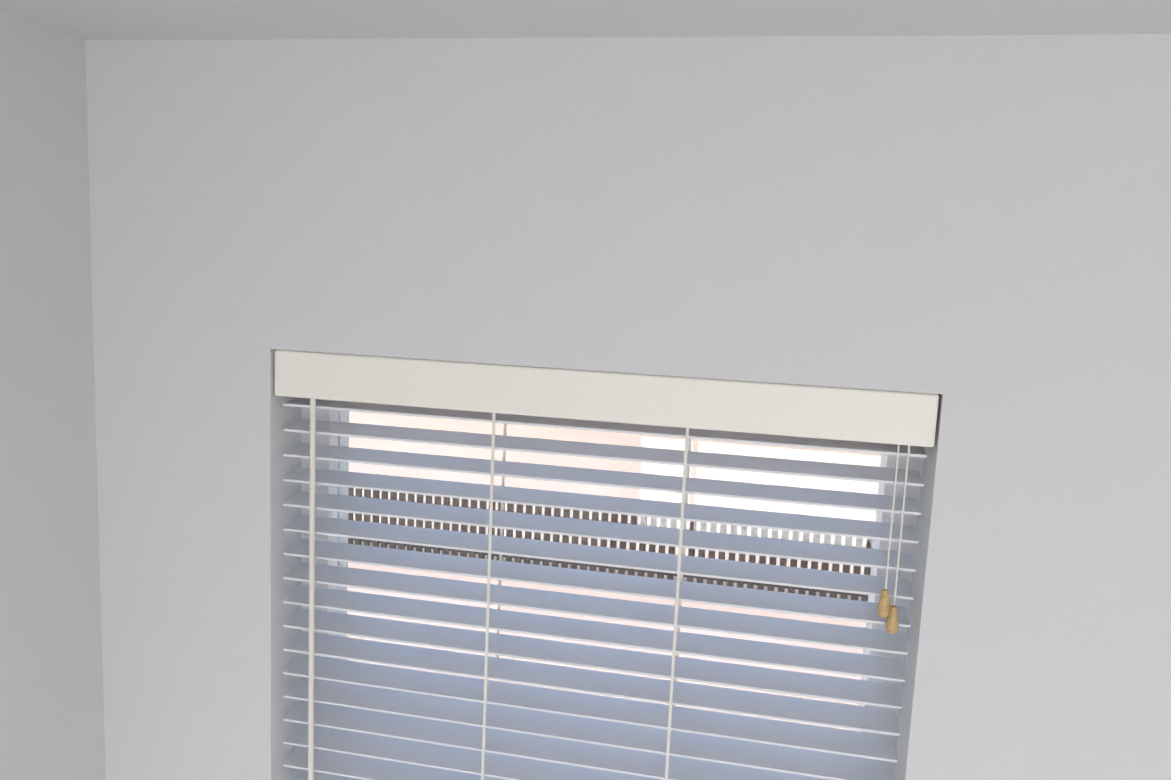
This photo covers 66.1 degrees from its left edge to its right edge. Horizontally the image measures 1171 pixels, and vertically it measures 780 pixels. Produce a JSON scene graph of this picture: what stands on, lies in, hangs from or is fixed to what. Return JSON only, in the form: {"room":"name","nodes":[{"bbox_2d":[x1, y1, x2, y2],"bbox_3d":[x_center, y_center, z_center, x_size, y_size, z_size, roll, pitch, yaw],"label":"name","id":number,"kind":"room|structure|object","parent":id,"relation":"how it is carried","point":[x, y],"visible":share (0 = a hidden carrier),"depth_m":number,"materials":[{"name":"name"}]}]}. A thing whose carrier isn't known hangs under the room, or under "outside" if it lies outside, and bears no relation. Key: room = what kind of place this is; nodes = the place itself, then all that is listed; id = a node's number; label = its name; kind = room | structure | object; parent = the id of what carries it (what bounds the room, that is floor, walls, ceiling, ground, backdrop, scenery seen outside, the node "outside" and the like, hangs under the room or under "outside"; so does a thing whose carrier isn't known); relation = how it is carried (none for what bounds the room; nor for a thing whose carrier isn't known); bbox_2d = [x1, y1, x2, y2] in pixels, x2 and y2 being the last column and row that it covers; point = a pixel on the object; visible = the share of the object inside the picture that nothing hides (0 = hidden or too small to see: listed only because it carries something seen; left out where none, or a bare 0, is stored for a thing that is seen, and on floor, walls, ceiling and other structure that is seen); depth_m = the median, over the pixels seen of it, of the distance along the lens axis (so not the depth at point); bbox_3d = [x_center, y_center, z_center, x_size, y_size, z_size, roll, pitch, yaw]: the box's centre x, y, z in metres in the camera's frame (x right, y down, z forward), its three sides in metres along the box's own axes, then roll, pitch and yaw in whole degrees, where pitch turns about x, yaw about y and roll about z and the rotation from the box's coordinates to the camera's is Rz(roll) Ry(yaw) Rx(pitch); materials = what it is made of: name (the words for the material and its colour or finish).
{"room":"room with window","nodes":[
{"label":"room with window","id":0,"kind":"room"},
{"bbox_2d":[0,11,105,779],"bbox_3d":[-1.272,0.605,-0.878,0.160,3.540,4.620,4,8,11],"label":"wall","id":1,"kind":"structure","parent":0,"point":[51,701],"depth_m":1.22,"materials":[{"name":"white paint"}]},
{"bbox_2d":[0,0,1170,39],"bbox_3d":[0.876,-0.538,-1.385,4.400,0.950,4.780,4,8,11],"label":"ceiling","id":2,"kind":"structure","parent":0,"point":[222,19],"depth_m":1.02,"materials":[{"name":"white paint"}]},
{"bbox_2d":[85,34,1170,779],"bbox_3d":[1.284,0.463,1.032,4.400,3.540,0.160,4,8,11],"label":"wall","id":3,"kind":"structure","parent":0,"point":[973,232],"depth_m":1.11,"materials":[{"name":"white paint"}]},
{"bbox_2d":[283,397,926,779],"bbox_3d":[-0.021,0.711,1.340,0.880,1.510,0.130,4,8,11],"label":"blind slats","id":4,"kind":"structure","parent":3,"relation":"in","point":[376,722],"depth_m":1.24,"materials":[{"name":"white plastic"}]},
{"label":"outside","id":5,"kind":"structure","parent":0,"visible":0},
{"bbox_2d":[347,411,880,730],"bbox_3d":[11.728,-2.072,37.410,90.000,0.200,75.380,4,8,11],"label":"ground","id":6,"kind":"structure","parent":5,"point":[529,432],"depth_m":9.60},
{"bbox_2d":[348,488,872,601],"bbox_3d":[-1.425,1.023,6.960,12.550,0.610,0.050,4,8,11],"label":"fence","id":7,"kind":"object","parent":6,"relation":"on","point":[652,547],"depth_m":6.62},
{"bbox_3d":[0.004,-0.006,1.207,0.864,0.048,0.053,4,8,11],"label":"blind headrail","id":8,"kind":"object","parent":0,"visible":0},
{"bbox_2d":[275,349,938,446],"bbox_3d":[-0.004,0.006,1.173,0.874,0.065,0.016,4,8,11],"label":"blind valance","id":9,"kind":"object","parent":8,"relation":"attached to","point":[865,415],"visible":0.96,"depth_m":1.16,"materials":[{"name":"white plastic"}]},
{"bbox_2d":[308,398,909,779],"bbox_3d":[-0.019,0.728,1.295,0.796,1.430,0.067,4,8,11],"label":"blind cords","id":10,"kind":"object","parent":8,"relation":"hanging from","point":[312,580],"visible":0.81,"depth_m":1.25,"materials":[{"name":"white fabric"}]},
{"bbox_2d":[877,589,898,633],"bbox_3d":[0.380,0.277,1.127,0.028,0.057,0.015,4,8,11],"label":"tassels","id":11,"kind":"object","parent":10,"relation":"hanging from","point":[884,609],"visible":0.98,"depth_m":1.12,"materials":[{"name":"brown wood"}]}
]}

